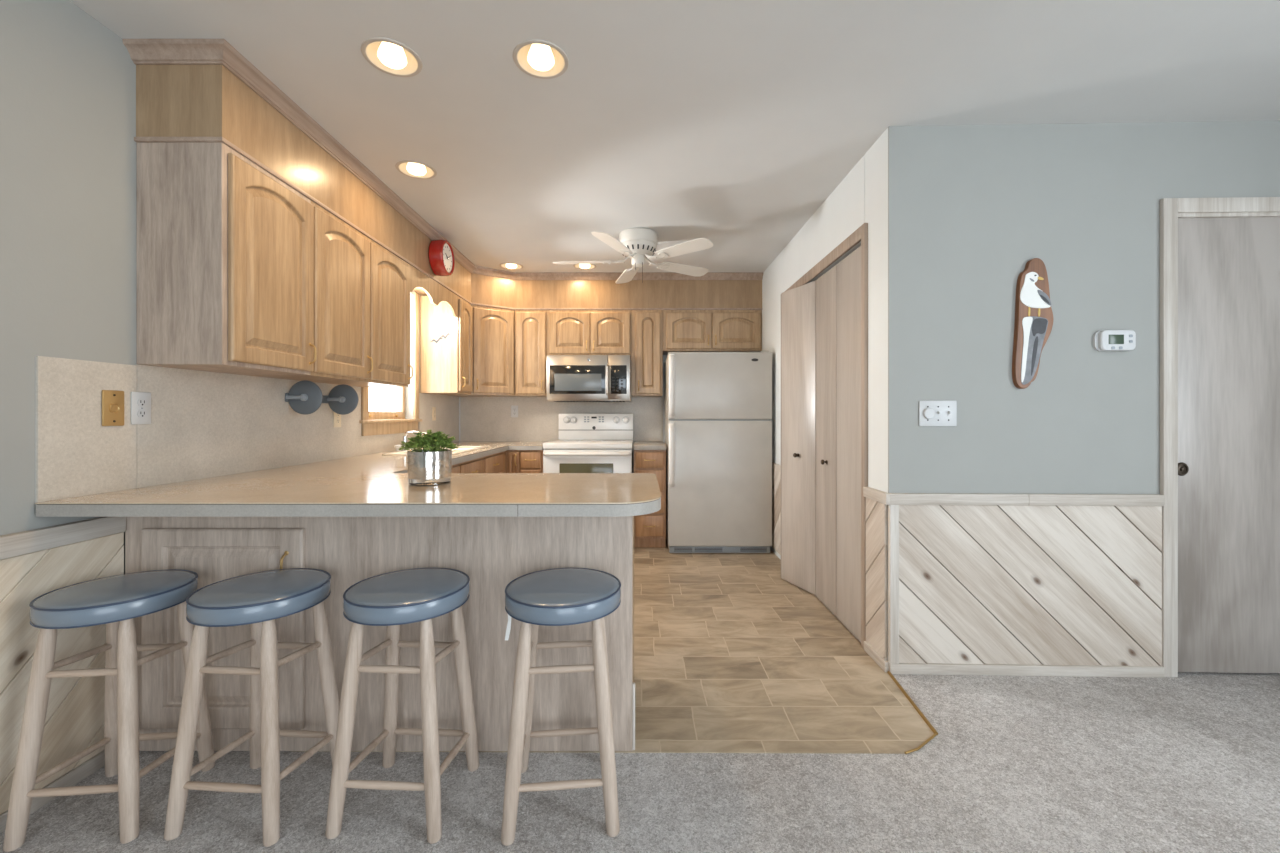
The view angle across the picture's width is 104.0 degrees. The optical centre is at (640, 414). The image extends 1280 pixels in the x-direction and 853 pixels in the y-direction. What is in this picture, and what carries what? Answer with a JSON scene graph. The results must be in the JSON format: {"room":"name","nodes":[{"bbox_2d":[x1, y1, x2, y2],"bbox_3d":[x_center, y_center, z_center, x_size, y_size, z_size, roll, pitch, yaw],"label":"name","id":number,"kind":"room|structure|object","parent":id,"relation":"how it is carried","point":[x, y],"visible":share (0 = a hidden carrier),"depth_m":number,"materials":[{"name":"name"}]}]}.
{"room":"kitchen","nodes":[
{"label":"kitchen","id":0,"kind":"room"},
{"bbox_2d":[0,0,421,573],"bbox_3d":[-1.860,-0.172,0.950,0.140,2.654,8.200,0,0,0],"label":"wall","id":1,"kind":"structure","parent":0,"point":[68,81],"depth_m":1.53,"materials":[{"name":"paint"}]},
{"bbox_2d":[0,750,104,833],"bbox_3d":[-1.777,1.130,1.006,0.026,0.050,1.413,0,0,0],"label":"baseboard","id":2,"kind":"structure","parent":1,"relation":"attached to","point":[76,775],"depth_m":1.55,"materials":[{"name":"brown wood"}]},
{"bbox_2d":[0,532,123,813],"bbox_3d":[-1.780,0.752,1.006,0.021,0.705,1.413,0,0,0],"label":"wainscot","id":3,"kind":"structure","parent":1,"relation":"attached to","point":[74,721],"depth_m":1.51,"materials":[{"name":"brown wood"}]},
{"bbox_2d":[0,517,125,559],"bbox_3d":[-1.775,0.367,1.005,0.030,0.061,1.410,0,0,0],"label":"cap rail","id":4,"kind":"object","parent":1,"relation":"attached to","point":[25,542],"visible":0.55,"depth_m":1.51,"materials":[{"name":"brown wood"}]},
{"bbox_2d":[136,142,316,374],"bbox_3d":[-1.613,-0.573,2.011,0.354,0.788,0.478,0,0,0],"label":"upper cabinet","id":5,"kind":"object","parent":1,"relation":"attached to","point":[225,246],"visible":1,"depth_m":1.77,"materials":[{"name":"brown wood"}]},
{"bbox_2d":[248,201,372,381],"bbox_3d":[-1.613,-0.573,2.484,0.354,0.788,0.468,0,0,0],"label":"upper cabinet","id":6,"kind":"object","parent":1,"relation":"attached to","point":[341,252],"visible":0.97,"depth_m":2.44,"materials":[{"name":"brown wood"}]},
{"bbox_2d":[35,356,662,501],"bbox_3d":[-0.787,0.040,3.196,2.005,0.437,3.437,0,0,0],"label":"backsplash","id":7,"kind":"structure","parent":1,"relation":"attached to","point":[204,424],"depth_m":2.04,"materials":[{"name":"laminate"}]},
{"bbox_2d":[102,390,123,425],"bbox_3d":[-1.777,-0.023,1.685,0.012,0.120,0.070,0,0,0],"label":"brass wall plate","id":8,"kind":"object","parent":7,"relation":"attached to","point":[112,400],"visible":1,"depth_m":1.68,"materials":[{"name":"brown metal"}]},
{"bbox_2d":[131,392,150,424],"bbox_3d":[-1.778,-0.024,1.780,0.008,0.115,0.070,0,0,0],"label":"wall outlet","id":9,"kind":"object","parent":7,"relation":"attached to","point":[140,401],"visible":1,"depth_m":1.77,"materials":[{"name":"white plastic"}]},
{"bbox_2d":[137,399,146,405],"bbox_3d":[-1.776,-0.044,1.780,0.003,0.026,0.033,0,0,0],"label":"socket","id":10,"kind":"object","parent":9,"relation":"attached to","point":[140,402],"depth_m":1.78,"materials":[{"name":"plastic"}]},
{"bbox_2d":[137,410,146,417],"bbox_3d":[-1.776,-0.004,1.780,0.003,0.026,0.033,0,0,0],"label":"socket","id":11,"kind":"object","parent":9,"relation":"attached to","point":[140,413],"depth_m":1.78,"materials":[{"name":"plastic"}]},
{"bbox_2d":[285,380,358,414],"bbox_3d":[-1.694,-0.088,2.676,0.176,0.172,0.368,0,0,0],"label":"paper towel holder","id":12,"kind":"object","parent":7,"relation":"attached to","point":[304,397],"visible":1,"depth_m":2.52,"materials":[{"name":"grey metal"}]},
{"bbox_2d":[333,411,340,426],"bbox_3d":[-1.778,0.015,2.930,0.008,0.115,0.070,0,0,0],"label":"wall outlet","id":13,"kind":"object","parent":7,"relation":"attached to","point":[336,417],"visible":0.82,"depth_m":2.92,"materials":[{"name":"beige plastic"}]},
{"bbox_2d":[432,407,435,420],"bbox_3d":[-1.778,-0.010,4.300,0.008,0.115,0.070,0,0,0],"label":"wall outlet","id":14,"kind":"object","parent":7,"relation":"attached to","point":[433,408],"visible":1,"depth_m":4.29,"materials":[{"name":"beige plastic"}]},
{"bbox_2d":[459,397,459,440],"bbox_3d":[-1.777,0.040,4.902,0.012,0.437,0.012,0,0,0],"label":"strip","id":15,"kind":"object","parent":7,"relation":"attached to","point":[459,397],"visible":0.66,"depth_m":4.90,"materials":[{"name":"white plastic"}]},
{"bbox_2d":[511,406,517,416],"bbox_3d":[-1.240,-0.035,4.903,0.070,0.115,0.008,0,0,0],"label":"wall outlet","id":16,"kind":"object","parent":7,"relation":"attached to","point":[514,409],"visible":1,"depth_m":4.90,"materials":[{"name":"white plastic"}]},
{"bbox_2d":[317,238,412,386],"bbox_3d":[-1.613,-0.573,2.953,0.354,0.788,0.468,0,0,0],"label":"upper cabinet","id":17,"kind":"object","parent":1,"relation":"attached to","point":[389,274],"visible":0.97,"depth_m":2.92,"materials":[{"name":"brown wood"}]},
{"bbox_2d":[408,264,457,316],"bbox_3d":[-1.494,-0.880,3.619,0.019,0.174,0.861,0,0,0],"label":"valance","id":18,"kind":"object","parent":17,"relation":"attached to","point":[437,293],"visible":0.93,"depth_m":3.58,"materials":[{"name":"brown wood"}]},
{"bbox_2d":[359,292,421,435],"bbox_3d":[-1.829,-0.415,3.595,0.142,1.100,0.860,0,0,0],"label":"window","id":19,"kind":"structure","parent":1,"relation":"in","point":[373,422],"depth_m":3.78,"materials":[{"name":"brown wood"}]},
{"bbox_2d":[122,39,762,279],"bbox_3d":[-0.900,-1.270,3.672,1.808,0.058,4.082,0,0,42],"label":"crown molding","id":20,"kind":"structure","parent":1,"relation":"attached to","point":[141,51],"depth_m":2.20,"materials":[{"name":"brown wood"}]},
{"bbox_2d":[420,296,472,393],"bbox_3d":[-1.613,-0.573,4.208,0.354,0.788,0.317,0,0,0],"label":"upper cabinet","id":21,"kind":"object","parent":1,"relation":"attached to","point":[446,365],"visible":1,"depth_m":4.05,"materials":[{"name":"brown wood"}]},
{"bbox_2d":[134,137,761,309],"bbox_3d":[-0.902,-0.976,3.700,1.769,0.018,4.055,0,0,43],"label":"trim","id":22,"kind":"structure","parent":1,"relation":"attached to","point":[136,139],"depth_m":2.43,"materials":[{"name":"brown wood"}]},
{"bbox_2d":[291,539,933,753],"bbox_3d":[-0.045,1.163,3.302,2.310,0.023,3.196,0,0,0],"label":"floor","id":23,"kind":"structure","parent":0,"point":[731,655],"depth_m":2.25,"materials":[{"name":"tile"}]},
{"bbox_2d":[125,516,634,750],"bbox_3d":[-0.894,0.726,1.939,1.748,0.853,0.551,0,0,0],"label":"base cabinet","id":24,"kind":"object","parent":23,"relation":"on","point":[493,552],"visible":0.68,"depth_m":1.71,"materials":[{"name":"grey wood"}]},
{"bbox_2d":[543,414,632,472],"bbox_3d":[-0.455,0.569,4.534,0.762,1.164,0.703,0,0,0],"label":"range","id":25,"kind":"object","parent":23,"relation":"on","point":[587,443],"visible":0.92,"depth_m":4.24,"materials":[{"name":"white metal"}]},
{"bbox_2d":[543,440,632,448],"bbox_3d":[-0.455,0.263,4.521,0.762,0.050,0.557,0,0,0],"label":"cooktop","id":26,"kind":"object","parent":25,"relation":"in","point":[554,444],"depth_m":4.25,"materials":[{"name":"white metal"}]},
{"bbox_2d":[634,450,665,547],"bbox_3d":[0.076,0.725,4.574,0.276,0.852,0.662,0,0,0],"label":"base cabinet","id":27,"kind":"object","parent":23,"relation":"on","point":[649,529],"visible":0.57,"depth_m":4.27,"materials":[{"name":"brown wood"}]},
{"bbox_2d":[633,441,665,449],"bbox_3d":[0.075,0.279,4.585,0.283,0.041,0.645,0,0,0],"label":"countertop","id":28,"kind":"structure","parent":27,"relation":"on","point":[638,445],"depth_m":4.26,"materials":[{"name":"laminate"}]},
{"bbox_2d":[665,351,771,552],"bbox_3d":[0.654,0.308,4.472,0.857,1.686,0.806,0,0,0],"label":"refrigerator","id":29,"kind":"object","parent":23,"relation":"on","point":[718,405],"visible":1,"depth_m":4.13,"materials":[{"name":"white metal"}]},
{"bbox_2d":[887,671,937,753],"bbox_3d":[1.059,1.151,1.947,0.128,0.014,0.576,0,0,21],"label":"strip","id":30,"kind":"object","parent":23,"relation":"on","point":[918,710],"visible":1,"depth_m":1.89,"materials":[{"name":"brown wood"}]},
{"bbox_2d":[0,551,1279,852],"bbox_3d":[0.900,1.215,0.950,5.700,0.120,8.200,0,0,0],"label":"floor","id":31,"kind":"structure","parent":0,"point":[1189,762],"depth_m":1.51,"materials":[{"name":"carpet"}]},
{"bbox_2d":[3,569,214,851],"bbox_3d":[-1.545,0.829,1.485,0.344,0.654,0.344,0,0,-5],"label":"bar stool","id":32,"kind":"object","parent":31,"relation":"on","point":[114,601],"visible":0.96,"depth_m":1.37,"materials":[{"name":"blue wood"}]},
{"bbox_2d":[164,568,338,846],"bbox_3d":[-1.131,0.829,1.498,0.344,0.654,0.344,0,0,4],"label":"bar stool","id":33,"kind":"object","parent":31,"relation":"on","point":[257,599],"visible":0.95,"depth_m":1.39,"materials":[{"name":"brown wood"}]},
{"bbox_2d":[325,568,478,843],"bbox_3d":[-0.697,0.829,1.505,0.344,0.654,0.344,0,0,3],"label":"bar stool","id":34,"kind":"object","parent":31,"relation":"on","point":[394,599],"visible":1,"depth_m":1.39,"materials":[{"name":"brown wood"}]},
{"bbox_2d":[452,451,505,472],"bbox_3d":[-1.445,0.725,3.251,0.669,0.852,2.069,0,0,0],"label":"base cabinet","id":35,"kind":"object","parent":31,"relation":"on","point":[494,463],"visible":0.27,"depth_m":3.68,"materials":[{"name":"brown wood"}]},
{"bbox_2d":[35,441,660,516],"bbox_3d":[-0.859,0.279,3.188,1.847,0.041,3.437,0,0,0],"label":"countertop","id":36,"kind":"structure","parent":35,"relation":"on","point":[370,485],"depth_m":1.60,"materials":[{"name":"laminate"}]},
{"bbox_2d":[395,431,425,450],"bbox_3d":[-1.625,0.182,3.600,0.210,0.140,0.244,0,0,0],"label":"faucet","id":37,"kind":"object","parent":36,"relation":"on","point":[410,432],"visible":0.47,"depth_m":3.59,"materials":[{"name":"silver metal"}]},
{"bbox_2d":[398,430,460,484],"bbox_3d":[-0.801,0.157,1.895,0.230,0.201,0.220,0,0,0],"label":"potted plant","id":38,"kind":"object","parent":36,"relation":"on","point":[430,465],"visible":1,"depth_m":1.84,"materials":[{"name":"green plant"}]},
{"bbox_2d":[382,446,489,454],"bbox_3d":[-1.440,0.274,3.625,0.440,0.048,0.850,0,0,0],"label":"sink","id":39,"kind":"object","parent":36,"relation":"in","point":[461,449],"visible":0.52,"depth_m":3.60,"materials":[{"name":"beige ceramic"}]},
{"bbox_2d":[506,450,542,472],"bbox_3d":[-1.311,0.725,4.574,0.938,0.852,0.662,0,0,0],"label":"base cabinet","id":40,"kind":"object","parent":31,"relation":"on","point":[517,461],"visible":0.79,"depth_m":4.27,"materials":[{"name":"brown wood"}]},
{"bbox_2d":[501,568,620,845],"bbox_3d":[-0.232,0.829,1.505,0.344,0.654,0.344,0,0,-5],"label":"bar stool","id":41,"kind":"object","parent":31,"relation":"on","point":[556,596],"visible":1,"depth_m":1.39,"materials":[{"name":"brown wood"}]},
{"bbox_2d":[631,355,667,472],"bbox_3d":[0.980,-0.172,4.980,5.540,2.654,0.130,0,0,0],"label":"wall","id":42,"kind":"structure","parent":0,"point":[664,356],"depth_m":4.92,"materials":[{"name":"paint"}]},
{"bbox_2d":[437,304,520,396],"bbox_3d":[-1.478,-0.573,4.635,0.625,0.788,0.561,0,0,0],"label":"upper cabinet","id":43,"kind":"object","parent":42,"relation":"attached to","point":[493,328],"visible":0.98,"depth_m":4.47,"materials":[{"name":"brown wood"}]},
{"bbox_2d":[515,310,546,396],"bbox_3d":[-1.014,-0.573,4.733,0.297,0.788,0.364,0,0,0],"label":"upper cabinet","id":44,"kind":"object","parent":42,"relation":"attached to","point":[530,325],"visible":0.98,"depth_m":4.58,"materials":[{"name":"brown wood"}]},
{"bbox_2d":[547,310,630,354],"bbox_3d":[-0.478,-0.757,4.733,0.773,0.420,0.364,0,0,0],"label":"upper cabinet","id":45,"kind":"object","parent":42,"relation":"attached to","point":[569,332],"visible":0.99,"depth_m":4.58,"materials":[{"name":"brown wood"}]},
{"bbox_2d":[547,355,630,401],"bbox_3d":[-0.473,-0.333,4.682,0.758,0.418,0.446,0,0,0],"label":"microwave","id":46,"kind":"object","parent":45,"relation":"attached to","point":[570,378],"visible":0.99,"depth_m":4.50,"materials":[{"name":"metal"}]},
{"bbox_2d":[631,310,662,396],"bbox_3d":[0.054,-0.573,4.733,0.291,0.788,0.364,0,0,0],"label":"upper cabinet","id":47,"kind":"object","parent":42,"relation":"attached to","point":[646,325],"visible":1,"depth_m":4.58,"materials":[{"name":"brown wood"}]},
{"bbox_2d":[663,310,761,354],"bbox_3d":[0.656,-0.778,4.733,0.911,0.377,0.364,0,0,0],"label":"upper cabinet","id":48,"kind":"object","parent":42,"relation":"attached to","point":[683,330],"visible":0.98,"depth_m":4.58,"materials":[{"name":"brown wood"}]},
{"bbox_2d":[70,0,1279,271],"bbox_3d":[0.900,-1.299,0.950,5.700,0.001,8.200,0,0,0],"label":"ceiling","id":49,"kind":"structure","parent":0,"point":[729,124],"depth_m":1.97,"materials":[{"name":"paint"}]},
{"bbox_2d":[361,37,422,76],"bbox_3d":[-0.905,-1.364,1.820,0.202,0.170,0.202,0,0,0],"label":"recessed light","id":50,"kind":"object","parent":49,"relation":"in","point":[389,56],"visible":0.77,"depth_m":1.82,"materials":[{"name":"beige"}]},
{"bbox_2d":[395,160,436,178],"bbox_3d":[-1.190,-1.364,2.650,0.202,0.170,0.202,0,0,0],"label":"recessed light","id":51,"kind":"object","parent":49,"relation":"in","point":[414,169],"visible":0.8,"depth_m":2.65,"materials":[{"name":"beige glass"}]},
{"bbox_2d":[136,65,761,307],"bbox_3d":[-0.338,-1.137,3.344,2.905,0.323,3.143,0,0,0],"label":"soffit","id":52,"kind":"structure","parent":49,"relation":"attached to","point":[172,100],"depth_m":2.40,"materials":[{"name":"brown wood"}]},
{"bbox_2d":[428,239,454,275],"bbox_3d":[-1.433,-1.130,3.600,0.101,0.254,0.254,0,0,0],"label":"wall clock","id":53,"kind":"object","parent":52,"relation":"attached to","point":[440,251],"visible":1,"depth_m":3.53,"materials":[{"name":"red plastic"}]},
{"bbox_2d":[443,243,451,271],"bbox_3d":[-1.396,-1.130,3.600,0.002,0.200,0.200,0,0,0],"label":"clock face","id":54,"kind":"object","parent":53,"relation":"on","point":[447,248],"depth_m":3.60,"materials":[{"name":"plastic"}]},
{"bbox_2d":[499,263,522,269],"bbox_3d":[-1.130,-1.364,4.360,0.202,0.170,0.202,0,0,0],"label":"recessed light","id":55,"kind":"object","parent":49,"relation":"in","point":[513,266],"visible":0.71,"depth_m":4.35,"materials":[{"name":"beige"}]},
{"bbox_2d":[513,39,568,78],"bbox_3d":[-0.366,-1.364,1.830,0.202,0.170,0.202,0,0,0],"label":"recessed light","id":56,"kind":"object","parent":49,"relation":"in","point":[542,59],"visible":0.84,"depth_m":1.84,"materials":[{"name":"beige glass"}]},
{"bbox_2d":[573,264,595,269],"bbox_3d":[-0.490,-1.364,4.360,0.202,0.170,0.202,0,0,0],"label":"recessed light","id":57,"kind":"object","parent":49,"relation":"in","point":[578,266],"visible":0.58,"depth_m":4.37,"materials":[{"name":"beige"}]},
{"bbox_2d":[553,228,712,283],"bbox_3d":[-0.056,-1.119,3.614,1.158,0.360,1.184,0,0,0],"label":"ceiling fan","id":58,"kind":"object","parent":49,"relation":"hanging from","point":[637,244],"visible":1,"depth_m":3.49,"materials":[{"name":"white metal"}]},
{"bbox_2d":[762,128,887,659],"bbox_3d":[1.170,-0.172,3.584,0.110,2.654,2.661,0,0,0],"label":"wall","id":59,"kind":"structure","parent":0,"point":[861,197],"depth_m":2.54,"materials":[{"name":"paint"}]},
{"bbox_2d":[772,462,780,554],"bbox_3d":[1.109,0.755,4.265,0.013,0.710,0.670,0,0,0],"label":"wall panel","id":60,"kind":"object","parent":59,"relation":"attached to","point":[776,468],"visible":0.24,"depth_m":4.07,"materials":[{"name":"brown wood"}]},
{"bbox_2d":[781,281,815,594],"bbox_3d":[1.057,0.145,3.509,0.151,1.996,0.678,0,0,0],"label":"door","id":61,"kind":"structure","parent":59,"relation":"in","point":[798,305],"depth_m":3.31,"materials":[{"name":"brown wood"}]},
{"bbox_2d":[785,223,867,648],"bbox_3d":[1.116,0.105,3.191,0.038,2.100,1.469,0,0,0],"label":"door frame","id":62,"kind":"structure","parent":59,"relation":"attached to","point":[861,234],"depth_m":2.46,"materials":[{"name":"brown wood"}]},
{"bbox_2d":[816,246,860,641],"bbox_3d":[1.103,0.145,2.832,0.064,1.996,0.663,0,0,0],"label":"door","id":63,"kind":"structure","parent":59,"relation":"in","point":[838,290],"depth_m":2.81,"materials":[{"name":"brown wood"}]},
{"bbox_2d":[866,498,886,659],"bbox_3d":[1.109,0.755,2.359,0.013,0.710,0.194,0,0,0],"label":"wainscot kitchen","id":64,"kind":"structure","parent":59,"relation":"attached to","point":[876,512],"depth_m":2.34,"materials":[{"name":"brown wood"}]},
{"bbox_2d":[863,487,889,504],"bbox_3d":[1.103,0.376,2.341,0.024,0.049,0.231,0,0,0],"label":"cap rail","id":65,"kind":"object","parent":64,"relation":"on","point":[883,497],"visible":1,"depth_m":2.32,"materials":[{"name":"brown wood"}]},
{"bbox_2d":[864,641,888,671],"bbox_3d":[1.104,1.132,2.348,0.022,0.046,0.216,0,0,0],"label":"baseboard","id":66,"kind":"structure","parent":59,"relation":"attached to","point":[884,664],"depth_m":2.32,"materials":[{"name":"brown wood"}]},
{"bbox_2d":[888,121,1279,493],"bbox_3d":[2.416,-0.172,2.272,2.600,2.654,0.110,0,0,1],"label":"wall","id":67,"kind":"structure","parent":0,"point":[969,206],"depth_m":2.23,"materials":[{"name":"paint"}]},
{"bbox_2d":[888,505,898,663],"bbox_3d":[1.131,0.754,2.239,0.040,0.709,0.023,0,0,0],"label":"strip","id":68,"kind":"object","parent":67,"relation":"attached to","point":[893,510],"visible":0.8,"depth_m":2.23,"materials":[{"name":"brown wood"}]},
{"bbox_2d":[919,400,956,425],"bbox_3d":[1.330,-0.007,2.234,0.166,0.116,0.020,0,0,1],"label":"switch plate","id":69,"kind":"object","parent":67,"relation":"attached to","point":[931,412],"visible":1,"depth_m":2.24,"materials":[{"name":"white plastic"}]},
{"bbox_2d":[889,662,1163,677],"bbox_3d":[1.706,1.132,2.223,1.190,0.046,0.024,0,0,1],"label":"baseboard","id":70,"kind":"structure","parent":67,"relation":"attached to","point":[925,668],"depth_m":2.21,"materials":[{"name":"brown wood"}]},
{"bbox_2d":[899,505,1161,665],"bbox_3d":[1.725,0.755,2.228,1.151,0.710,0.015,0,0,1],"label":"wainscot","id":71,"kind":"structure","parent":67,"relation":"attached to","point":[979,584],"depth_m":2.22,"materials":[{"name":"brown wood"}]},
{"bbox_2d":[890,493,1164,505],"bbox_3d":[1.704,0.376,2.222,1.192,0.049,0.026,0,0,1],"label":"cap rail","id":72,"kind":"object","parent":71,"relation":"on","point":[895,498],"visible":0.95,"depth_m":2.21,"materials":[{"name":"brown wood"}]},
{"bbox_2d":[1012,258,1053,388],"bbox_3d":[1.742,-0.406,2.220,0.169,0.580,0.026,0,0,1],"label":"plaque","id":73,"kind":"object","parent":67,"relation":"attached to","point":[1033,324],"visible":1,"depth_m":2.21,"materials":[{"name":"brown wood"}]},
{"bbox_2d":[1093,330,1135,350],"bbox_3d":[2.099,-0.329,2.209,0.176,0.090,0.032,0,0,1],"label":"thermostat","id":74,"kind":"object","parent":67,"relation":"attached to","point":[1105,340],"visible":1,"depth_m":2.19,"materials":[{"name":"white plastic"}]},
{"bbox_2d":[1160,197,1279,676],"bbox_3d":[2.769,0.100,2.228,0.936,2.110,0.080,0,0,1],"label":"door frame","id":75,"kind":"structure","parent":67,"relation":"attached to","point":[1171,209],"depth_m":2.20,"materials":[{"name":"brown wood"}]},
{"bbox_2d":[1178,217,1279,672],"bbox_3d":[2.768,0.133,2.226,0.803,2.020,0.054,0,0,1],"label":"door","id":76,"kind":"structure","parent":67,"relation":"in","point":[1229,268],"depth_m":2.22,"materials":[{"name":"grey wood"}]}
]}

